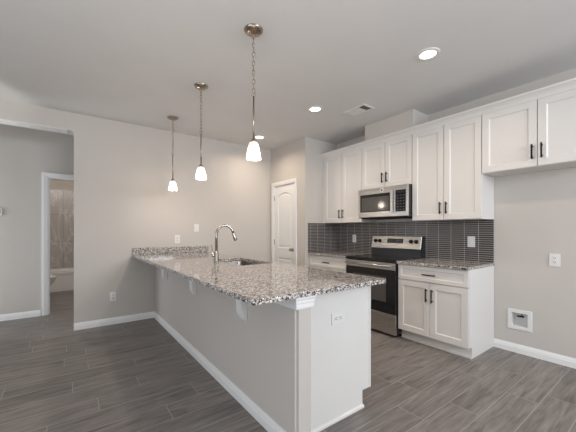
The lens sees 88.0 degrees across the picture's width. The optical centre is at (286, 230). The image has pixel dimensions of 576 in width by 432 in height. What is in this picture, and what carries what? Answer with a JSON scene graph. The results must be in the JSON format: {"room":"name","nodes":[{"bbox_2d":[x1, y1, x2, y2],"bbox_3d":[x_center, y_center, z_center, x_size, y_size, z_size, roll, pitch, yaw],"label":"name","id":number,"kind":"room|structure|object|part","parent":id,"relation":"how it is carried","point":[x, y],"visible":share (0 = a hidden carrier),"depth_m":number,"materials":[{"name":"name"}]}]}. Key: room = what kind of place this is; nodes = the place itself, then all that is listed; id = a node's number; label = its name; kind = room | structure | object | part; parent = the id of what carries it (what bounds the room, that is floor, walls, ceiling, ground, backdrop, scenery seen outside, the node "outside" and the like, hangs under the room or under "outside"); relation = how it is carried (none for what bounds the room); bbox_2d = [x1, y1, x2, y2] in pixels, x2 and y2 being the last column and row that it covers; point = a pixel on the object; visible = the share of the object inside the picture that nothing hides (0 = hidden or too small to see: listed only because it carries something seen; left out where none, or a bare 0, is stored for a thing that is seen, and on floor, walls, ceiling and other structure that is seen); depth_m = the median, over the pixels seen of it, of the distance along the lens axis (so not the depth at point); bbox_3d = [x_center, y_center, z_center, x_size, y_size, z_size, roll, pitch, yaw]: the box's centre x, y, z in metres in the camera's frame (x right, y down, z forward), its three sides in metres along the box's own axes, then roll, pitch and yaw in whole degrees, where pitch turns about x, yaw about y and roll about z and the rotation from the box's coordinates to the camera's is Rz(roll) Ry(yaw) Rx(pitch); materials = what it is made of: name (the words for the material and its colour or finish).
{"room":"kitchen","nodes":[
{"label":"kitchen","id":0,"kind":"room"},
{"bbox_2d":[0,124,73,315],"bbox_3d":[-3.839,-0.113,4.290,3.700,2.728,0.120,0,0,-36],"label":"wall","id":1,"kind":"structure","parent":0,"point":[25,153],"depth_m":4.28,"materials":[{"name":"beige paint"}]},
{"bbox_2d":[0,310,40,320],"bbox_3d":[-4.400,1.207,3.793,1.967,0.089,0.014,0,0,-36],"label":"baseboard","id":2,"kind":"structure","parent":1,"relation":"attached to","point":[35,313],"depth_m":4.24,"materials":[{"name":"white wood"}]},
{"bbox_2d":[42,172,73,315],"bbox_3d":[-3.272,0.196,4.699,0.894,2.111,0.144,0,0,-36],"label":"trim","id":3,"kind":"structure","parent":1,"relation":"attached to","point":[46,177],"depth_m":4.41,"materials":[{"name":"white wood"}]},
{"bbox_2d":[50,180,73,268],"bbox_3d":[-4.324,-0.113,5.726,1.860,2.728,2.770,0,0,-36],"label":"wall","id":4,"kind":"structure","parent":0,"point":[54,184],"depth_m":6.75,"materials":[{"name":"beige paint"}]},
{"bbox_2d":[50,190,73,268],"bbox_3d":[-5.078,-0.030,6.750,1.620,1.758,0.012,0,0,-36],"label":"tile","id":5,"kind":"structure","parent":4,"relation":"attached to","point":[61,202],"depth_m":6.74,"materials":[{"name":"beige tile"}]},
{"bbox_2d":[0,99,270,322],"bbox_3d":[-3.086,-0.113,3.537,7.061,2.728,0.170,0,0,-36],"label":"wall","id":6,"kind":"structure","parent":0,"point":[125,199],"depth_m":4.20,"materials":[{"name":"beige paint"}]},
{"bbox_2d":[0,119,66,132],"bbox_3d":[-3.206,-1.252,3.449,1.082,0.004,0.172,0,0,-36],"label":"trim","id":7,"kind":"structure","parent":6,"relation":"attached to","point":[3,121],"depth_m":3.58,"materials":[{"name":"white wood"}]},
{"bbox_2d":[110,292,115,300],"bbox_3d":[-2.318,0.883,3.991,0.075,0.118,0.009,0,0,-36],"label":"outlet","id":8,"kind":"object","parent":6,"relation":"attached to","point":[112,294],"visible":1,"depth_m":3.99,"materials":[{"name":"white plastic"}]},
{"bbox_2d":[74,311,154,330],"bbox_3d":[-2.278,1.207,4.017,0.952,0.089,0.014,0,0,-36],"label":"baseboard","id":9,"kind":"structure","parent":6,"relation":"attached to","point":[128,318],"depth_m":3.98,"materials":[{"name":"white wood"}]},
{"bbox_2d":[132,246,207,254],"bbox_3d":[-1.689,0.288,4.446,1.092,0.094,0.020,0,0,-36],"label":"backsplash","id":10,"kind":"structure","parent":6,"relation":"attached to","point":[185,249],"depth_m":4.40,"materials":[{"name":"grey stone"}]},
{"bbox_2d":[175,235,179,242],"bbox_3d":[-1.641,0.127,4.489,0.078,0.122,0.009,0,0,-36],"label":"outlet","id":11,"kind":"object","parent":6,"relation":"attached to","point":[177,237],"visible":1,"depth_m":4.49,"materials":[{"name":"white plastic"}]},
{"bbox_2d":[194,224,198,231],"bbox_3d":[-1.405,-0.044,4.662,0.075,0.118,0.010,0,0,-36],"label":"light switch","id":12,"kind":"object","parent":6,"relation":"attached to","point":[196,226],"visible":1,"depth_m":4.66,"materials":[{"name":"white plastic"}]},
{"bbox_2d":[155,266,310,431],"bbox_3d":[-0.874,0.809,3.011,0.118,0.884,3.298,0,0,-36],"label":"wall","id":13,"kind":"structure","parent":0,"point":[267,355],"depth_m":2.03,"materials":[{"name":"beige paint"}]},
{"bbox_2d":[161,269,166,280],"bbox_3d":[-1.618,0.500,3.738,0.220,0.266,0.082,0,0,-36],"label":"corbel","id":14,"kind":"object","parent":13,"relation":"attached to","point":[164,272],"visible":0.34,"depth_m":3.76,"materials":[{"name":"white wood"}]},
{"bbox_2d":[189,280,196,295],"bbox_3d":[-0.984,0.500,2.876,0.220,0.266,0.082,0,0,-36],"label":"corbel","id":15,"kind":"object","parent":13,"relation":"attached to","point":[192,285],"visible":0.31,"depth_m":2.90,"materials":[{"name":"white wood"}]},
{"bbox_2d":[154,312,285,431],"bbox_3d":[-0.925,1.207,2.970,0.014,0.089,3.305,0,0,-36],"label":"baseboard","id":16,"kind":"structure","parent":13,"relation":"attached to","point":[264,419],"depth_m":2.32,"materials":[{"name":"white wood"}]},
{"bbox_2d":[236,299,246,320],"bbox_3d":[-0.388,0.500,2.065,0.220,0.266,0.082,0,0,-36],"label":"corbel","id":17,"kind":"object","parent":13,"relation":"attached to","point":[241,307],"visible":0.34,"depth_m":2.09,"materials":[{"name":"white wood"}]},
{"bbox_2d":[274,295,315,309],"bbox_3d":[-0.870,0.403,3.006,0.146,0.072,3.313,0,0,-36],"label":"trim","id":18,"kind":"structure","parent":13,"relation":"attached to","point":[304,302],"depth_m":1.68,"materials":[{"name":"white wood"}]},
{"bbox_2d":[0,0,575,149],"bbox_3d":[-1.541,-1.506,2.094,8.200,0.060,12.200,0,0,-36],"label":"ceiling","id":19,"kind":"structure","parent":0,"point":[136,62],"depth_m":2.51,"materials":[{"name":"paint"}]},
{"bbox_2d":[167,115,177,187],"bbox_3d":[-1.481,-1.000,3.889,0.140,0.951,0.140,0,0,-36],"label":"pendant light","id":20,"kind":"object","parent":19,"relation":"hanging from","point":[170,117],"visible":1,"depth_m":3.88,"materials":[{"name":"silver metal"}]},
{"bbox_3d":[-1.481,-1.229,3.889,0.020,0.445,0.020,0,0,-36],"label":"chain","id":21,"kind":"part","parent":20,"relation":"part of","materials":[{"name":"silver metal"}]},
{"bbox_2d":[194,83,207,175],"bbox_3d":[-0.870,-1.000,3.043,0.140,0.951,0.140,0,0,-36],"label":"pendant light","id":22,"kind":"object","parent":19,"relation":"hanging from","point":[200,86],"visible":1,"depth_m":3.04,"materials":[{"name":"silver metal"}]},
{"bbox_3d":[-0.870,-0.846,3.043,0.036,0.344,0.012,0,0,-4],"label":"stem","id":23,"kind":"part","parent":22,"relation":"part of","materials":[{"name":"silver metal"}]},
{"bbox_3d":[-0.870,-1.229,3.043,0.020,0.445,0.020,0,0,-36],"label":"chain","id":24,"kind":"part","parent":22,"relation":"part of","materials":[{"name":"silver metal"}]},
{"bbox_2d":[244,23,262,154],"bbox_3d":[-0.241,-1.000,2.194,0.140,0.951,0.140,0,0,-36],"label":"pendant light","id":25,"kind":"object","parent":19,"relation":"hanging from","point":[252,30],"visible":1,"depth_m":2.18,"materials":[{"name":"silver metal"}]},
{"bbox_3d":[-0.241,-0.846,2.194,0.036,0.344,0.012,0,0,-4],"label":"stem","id":26,"kind":"part","parent":25,"relation":"part of","materials":[{"name":"silver metal"}]},
{"bbox_3d":[-0.241,-1.229,2.194,0.020,0.445,0.020,0,0,-36],"label":"chain","id":27,"kind":"part","parent":25,"relation":"part of","materials":[{"name":"silver metal"}]},
{"bbox_3d":[-0.241,-0.595,2.194,0.042,0.080,0.042,0,0,-36],"label":"bulb","id":28,"kind":"part","parent":25,"relation":"part of","materials":[{"name":"white glass"}]},
{"bbox_2d":[254,135,264,138],"bbox_3d":[-0.425,-1.472,4.703,0.184,0.008,0.184,0,0,-36],"label":"recessed light","id":29,"kind":"object","parent":19,"relation":"in","point":[256,136],"visible":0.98,"depth_m":4.71,"materials":[{"name":"white plastic"}]},
{"bbox_2d":[307,106,322,111],"bbox_3d":[0.348,-1.472,3.618,0.184,0.008,0.184,0,0,-36],"label":"recessed light","id":30,"kind":"object","parent":19,"relation":"in","point":[312,108],"visible":1,"depth_m":3.62,"materials":[{"name":"white plastic"}]},
{"bbox_2d":[343,104,374,116],"bbox_3d":[0.887,-1.471,3.651,0.200,0.010,0.320,0,0,-36],"label":"ceiling vent","id":31,"kind":"object","parent":19,"relation":"in","point":[363,108],"visible":1,"depth_m":3.64,"materials":[{"name":"white plastic"}]},
{"bbox_2d":[416,47,439,60],"bbox_3d":[1.183,-1.472,2.492,0.184,0.008,0.184,0,0,-36],"label":"recessed light","id":32,"kind":"object","parent":19,"relation":"in","point":[432,52],"visible":1,"depth_m":2.48,"materials":[{"name":"white plastic"}]},
{"bbox_2d":[0,290,575,431],"bbox_3d":[-1.541,1.281,2.094,8.200,0.060,12.200,0,0,-36],"label":"floor","id":33,"kind":"structure","parent":0,"point":[133,376],"depth_m":2.40,"materials":[{"name":"grey wood"}]},
{"bbox_2d":[50,275,56,285],"bbox_3d":[-4.552,0.874,5.304,0.750,0.755,0.440,0,0,-36],"label":"toilet","id":34,"kind":"object","parent":33,"relation":"on","point":[52,277],"visible":0.11,"depth_m":5.42,"materials":[{"name":"white ceramic"}]},
{"bbox_2d":[50,268,73,292],"bbox_3d":[-4.847,1.050,6.436,1.614,0.402,0.762,0,0,-36],"label":"bathtub","id":35,"kind":"object","parent":33,"relation":"on","point":[64,281],"visible":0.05,"depth_m":6.17,"materials":[{"name":"white ceramic"}]},
{"bbox_2d":[309,255,346,272],"bbox_3d":[0.833,0.816,4.588,0.664,0.871,0.802,0,0,-36],"label":"base cabinet","id":36,"kind":"object","parent":33,"relation":"on","point":[320,262],"visible":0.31,"depth_m":4.39,"materials":[{"name":"white paint"}]},
{"bbox_2d":[308,251,367,257],"bbox_3d":[0.838,0.365,4.592,0.652,0.030,0.804,0,0,-36],"label":"countertop","id":37,"kind":"structure","parent":36,"relation":"on","point":[339,254],"depth_m":4.57,"materials":[{"name":"stone"}]},
{"bbox_2d":[311,286,370,431],"bbox_3d":[-0.591,0.809,3.267,0.638,0.884,3.218,0,0,-36],"label":"base cabinet","id":38,"kind":"object","parent":33,"relation":"on","point":[340,353],"visible":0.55,"depth_m":1.98,"materials":[{"name":"white paint"}]},
{"bbox_2d":[132,252,385,304],"bbox_3d":[-0.716,0.351,3.107,1.072,0.030,3.332,0,0,-36],"label":"countertop","id":39,"kind":"structure","parent":38,"relation":"on","point":[265,282],"depth_m":2.18,"materials":[{"name":"stone"}]},
{"bbox_2d":[211,224,236,262],"bbox_3d":[-0.661,0.133,3.189,0.278,0.405,0.060,0,0,-19],"label":"kitchen faucet","id":40,"kind":"object","parent":39,"relation":"on","point":[215,255],"visible":1,"depth_m":3.16,"materials":[{"name":"silver metal"}]},
{"bbox_3d":[-0.660,0.078,3.194,0.205,0.295,0.028,0,0,-22],"label":"spout","id":41,"kind":"part","parent":40,"relation":"part of","materials":[{"name":"silver metal"}]},
{"bbox_2d":[222,260,259,264],"bbox_3d":[-0.499,0.470,3.277,0.440,0.205,0.780,0,0,-36],"label":"sink","id":42,"kind":"object","parent":39,"relation":"in","point":[238,262],"visible":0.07,"depth_m":3.61,"materials":[{"name":"silver metal"}]},
{"bbox_3d":[0.326,1.240,1.952,0.551,0.022,0.012,0,0,-36],"label":"shoe moulding","id":43,"kind":"part","parent":38,"relation":"part of","materials":[{"name":"white paint"}]},
{"bbox_2d":[331,311,344,324],"bbox_3d":[0.342,0.575,1.965,0.120,0.078,0.009,0,0,-36],"label":"outlet","id":44,"kind":"object","parent":38,"relation":"attached to","point":[338,317],"visible":1,"depth_m":1.96,"materials":[{"name":"white plastic"}]},
{"bbox_2d":[345,236,424,336],"bbox_3d":[1.277,0.663,3.933,0.703,1.176,0.764,0,0,-36],"label":"range","id":45,"kind":"object","parent":33,"relation":"on","point":[386,250],"visible":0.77,"depth_m":3.70,"materials":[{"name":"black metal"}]},
{"bbox_3d":[1.014,0.419,3.740,0.051,0.025,0.702,0,0,-36],"label":"oven handle","id":46,"kind":"part","parent":45,"relation":"part of","materials":[{"name":"silver metal"}]},
{"bbox_3d":[1.036,0.424,3.756,0.005,0.082,0.756,0,0,-36],"label":"rail","id":47,"kind":"part","parent":45,"relation":"part of","materials":[{"name":"silver metal"}]},
{"bbox_3d":[1.050,0.681,3.765,0.030,0.596,0.758,0,0,-36],"label":"oven door","id":48,"kind":"part","parent":45,"relation":"part of","materials":[{"name":"black glass"}]},
{"bbox_2d":[346,254,420,262],"bbox_3d":[1.255,0.358,3.916,0.543,0.038,0.764,0,0,-36],"label":"cooktop","id":49,"kind":"object","parent":45,"relation":"in","point":[365,258],"depth_m":3.82,"materials":[{"name":"black glass"}]},
{"bbox_3d":[1.050,1.103,3.765,0.030,0.236,0.758,0,0,-36],"label":"storage drawer","id":50,"kind":"part","parent":45,"relation":"part of","materials":[{"name":"silver metal"}]},
{"bbox_2d":[398,264,493,358],"bbox_3d":[1.756,0.816,3.333,0.664,0.871,0.754,0,0,-36],"label":"base cabinet","id":51,"kind":"object","parent":33,"relation":"on","point":[448,310],"visible":1,"depth_m":3.08,"materials":[{"name":"white paint"}]},
{"bbox_3d":[1.415,0.846,3.316,0.019,0.574,0.370,0,0,-36],"label":"door","id":52,"kind":"part","parent":51,"relation":"part of","materials":[{"name":"white paint"}]},
{"bbox_3d":[1.527,0.469,3.164,0.019,0.165,0.748,0,0,-36],"label":"drawer","id":53,"kind":"part","parent":51,"relation":"part of","materials":[{"name":"white paint"}]},
{"bbox_3d":[1.577,1.240,3.201,0.012,0.022,0.754,0,0,-36],"label":"toe trim","id":54,"kind":"part","parent":51,"relation":"part of","materials":[{"name":"white paint"}]},
{"bbox_2d":[397,258,494,270],"bbox_3d":[1.763,0.365,3.335,0.652,0.030,0.760,0,0,-36],"label":"countertop","id":55,"kind":"structure","parent":51,"relation":"on","point":[429,262],"depth_m":3.18,"materials":[{"name":"stone"}]},
{"bbox_3d":[1.637,0.846,3.014,0.019,0.574,0.374,0,0,-36],"label":"door","id":56,"kind":"part","parent":51,"relation":"part of","materials":[{"name":"white paint"}]},
{"bbox_2d":[271,137,310,266],"bbox_3d":[0.053,-0.113,5.127,0.120,2.728,0.988,0,0,-36],"label":"wall","id":57,"kind":"structure","parent":0,"point":[292,160],"depth_m":4.81,"materials":[{"name":"beige paint"}]},
{"bbox_2d":[274,183,293,264],"bbox_3d":[-0.046,0.224,5.153,0.103,2.030,0.615,0,0,-36],"label":"door","id":58,"kind":"structure","parent":57,"relation":"in","point":[284,194],"depth_m":5.17,"materials":[{"name":"white wood"}]},
{"bbox_2d":[272,178,296,264],"bbox_3d":[0.000,0.197,5.183,0.138,2.109,0.730,0,0,-36],"label":"trim","id":59,"kind":"structure","parent":57,"relation":"attached to","point":[294,180],"depth_m":5.02,"materials":[{"name":"white wood"}]},
{"bbox_2d":[308,138,336,252],"bbox_3d":[0.569,-0.113,4.963,0.647,2.728,0.128,0,0,-36],"label":"wall","id":60,"kind":"structure","parent":0,"point":[318,147],"depth_m":4.86,"materials":[{"name":"beige paint"}]},
{"bbox_2d":[365,109,427,140],"bbox_3d":[1.460,-1.365,4.013,0.337,0.223,0.735,0,0,-36],"label":"wall","id":61,"kind":"structure","parent":0,"point":[411,118],"depth_m":3.81,"materials":[{"name":"beige paint"}]},
{"bbox_2d":[337,68,575,358],"bbox_3d":[2.924,-0.113,2.402,0.128,2.728,7.044,0,0,-36],"label":"wall","id":62,"kind":"structure","parent":0,"point":[535,212],"depth_m":3.03,"materials":[{"name":"beige paint"}]},
{"bbox_2d":[323,148,375,223],"bbox_3d":[0.956,-0.670,4.676,0.362,1.098,0.807,0,0,-36],"label":"upper cabinet","id":63,"kind":"object","parent":62,"relation":"attached to","point":[342,172],"depth_m":4.56,"materials":[{"name":"white paint"}]},
{"bbox_3d":[0.741,-0.670,5.002,0.320,1.098,0.029,0,0,-36],"label":"filler strip","id":64,"kind":"part","parent":63,"relation":"part of","materials":[{"name":"white wood"}]},
{"bbox_3d":[0.741,-0.653,4.741,0.019,1.056,0.382,0,0,-36],"label":"door","id":65,"kind":"part","parent":63,"relation":"part of","materials":[{"name":"white paint"}]},
{"bbox_3d":[0.971,-0.653,4.428,0.019,1.056,0.382,0,0,-36],"label":"door","id":66,"kind":"part","parent":63,"relation":"part of","materials":[{"name":"white paint"}]},
{"bbox_2d":[362,135,411,189],"bbox_3d":[1.423,-0.895,4.040,0.362,0.648,0.770,0,0,-36],"label":"upper cabinet","id":67,"kind":"object","parent":62,"relation":"attached to","point":[388,163],"visible":0.75,"depth_m":3.91,"materials":[{"name":"white paint"}]},
{"bbox_3d":[1.201,-0.878,4.116,0.019,0.606,0.378,0,0,-36],"label":"door","id":68,"kind":"part","parent":67,"relation":"part of","materials":[{"name":"white paint"}]},
{"bbox_2d":[358,184,411,219],"bbox_3d":[1.386,-0.365,4.013,0.433,0.407,0.762,0,0,-36],"label":"microwave","id":69,"kind":"object","parent":67,"relation":"attached to","point":[389,202],"visible":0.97,"depth_m":3.85,"materials":[{"name":"silver metal"}]},
{"bbox_3d":[1.197,-0.375,3.988,0.019,0.387,0.579,0,0,-36],"label":"door","id":70,"kind":"part","parent":69,"relation":"part of","materials":[{"name":"silver metal"}]},
{"bbox_3d":[1.330,-0.369,3.758,0.041,0.290,0.034,0,0,-36],"label":"door handle","id":71,"kind":"part","parent":69,"relation":"part of","materials":[{"name":"silver metal"}]},
{"bbox_3d":[1.429,-0.878,3.806,0.019,0.606,0.378,0,0,-36],"label":"door","id":72,"kind":"part","parent":67,"relation":"part of","materials":[{"name":"white paint"}]},
{"bbox_2d":[412,115,493,220],"bbox_3d":[1.877,-0.670,3.424,0.362,1.098,0.758,0,0,-36],"label":"upper cabinet","id":73,"kind":"object","parent":62,"relation":"attached to","point":[449,183],"visible":0.97,"depth_m":3.29,"materials":[{"name":"white paint"}]},
{"bbox_3d":[1.656,-0.653,3.497,0.019,1.056,0.373,0,0,-36],"label":"door","id":74,"kind":"part","parent":73,"relation":"part of","materials":[{"name":"white paint"}]},
{"bbox_3d":[1.881,-0.653,3.192,0.019,1.056,0.373,0,0,-36],"label":"door","id":75,"kind":"part","parent":73,"relation":"part of","materials":[{"name":"white paint"}]},
{"bbox_2d":[468,236,474,246],"bbox_3d":[2.106,0.126,3.398,0.010,0.124,0.078,0,0,-36],"label":"light switch","id":76,"kind":"object","parent":62,"relation":"attached to","point":[471,239],"visible":1,"depth_m":3.39,"materials":[{"name":"white plastic"}]},
{"bbox_2d":[508,308,531,332],"bbox_3d":[2.409,0.911,3.064,0.084,0.206,0.206,0,0,-36],"label":"water supply box","id":77,"kind":"object","parent":62,"relation":"attached to","point":[522,319],"visible":1,"depth_m":3.07,"materials":[{"name":"white plastic"}]},
{"bbox_2d":[482,89,575,176],"bbox_3d":[2.366,-0.899,2.759,0.362,0.640,0.890,0,0,-36],"label":"upper cabinet","id":78,"kind":"object","parent":62,"relation":"attached to","point":[538,135],"visible":0.98,"depth_m":2.73,"materials":[{"name":"white paint"}]},
{"bbox_2d":[321,78,575,158],"bbox_3d":[1.539,-1.214,3.602,0.054,0.074,3.228,0,0,-36],"label":"trim","id":79,"kind":"structure","parent":78,"relation":"attached to","point":[570,84],"depth_m":3.10,"materials":[{"name":"white paint"}]},
{"bbox_3d":[2.126,-0.882,2.859,0.019,0.598,0.439,0,0,-36],"label":"door","id":80,"kind":"part","parent":78,"relation":"part of","materials":[{"name":"white paint"}]},
{"bbox_3d":[2.215,-0.712,2.690,0.037,0.132,0.014,0,0,-36],"label":"handle","id":81,"kind":"part","parent":78,"relation":"part of","materials":[{"name":"black metal"}]},
{"bbox_3d":[2.255,-0.712,2.635,0.037,0.132,0.014,0,0,-36],"label":"handle","id":82,"kind":"part","parent":78,"relation":"part of","materials":[{"name":"black metal"}]},
{"bbox_3d":[2.389,-0.882,2.501,0.019,0.598,0.438,0,0,-36],"label":"door","id":83,"kind":"part","parent":78,"relation":"part of","materials":[{"name":"white paint"}]},
{"bbox_2d":[494,338,575,368],"bbox_3d":[3.566,1.207,1.423,0.014,0.089,4.466,0,0,-36],"label":"baseboard","id":84,"kind":"structure","parent":62,"relation":"attached to","point":[517,348],"depth_m":2.92,"materials":[{"name":"white wood"}]},
{"bbox_2d":[549,253,560,266],"bbox_3d":[2.540,0.278,2.822,0.009,0.122,0.082,0,0,-36],"label":"outlet","id":85,"kind":"object","parent":62,"relation":"attached to","point":[554,259],"visible":1,"depth_m":2.82,"materials":[{"name":"white plastic"}]}
]}

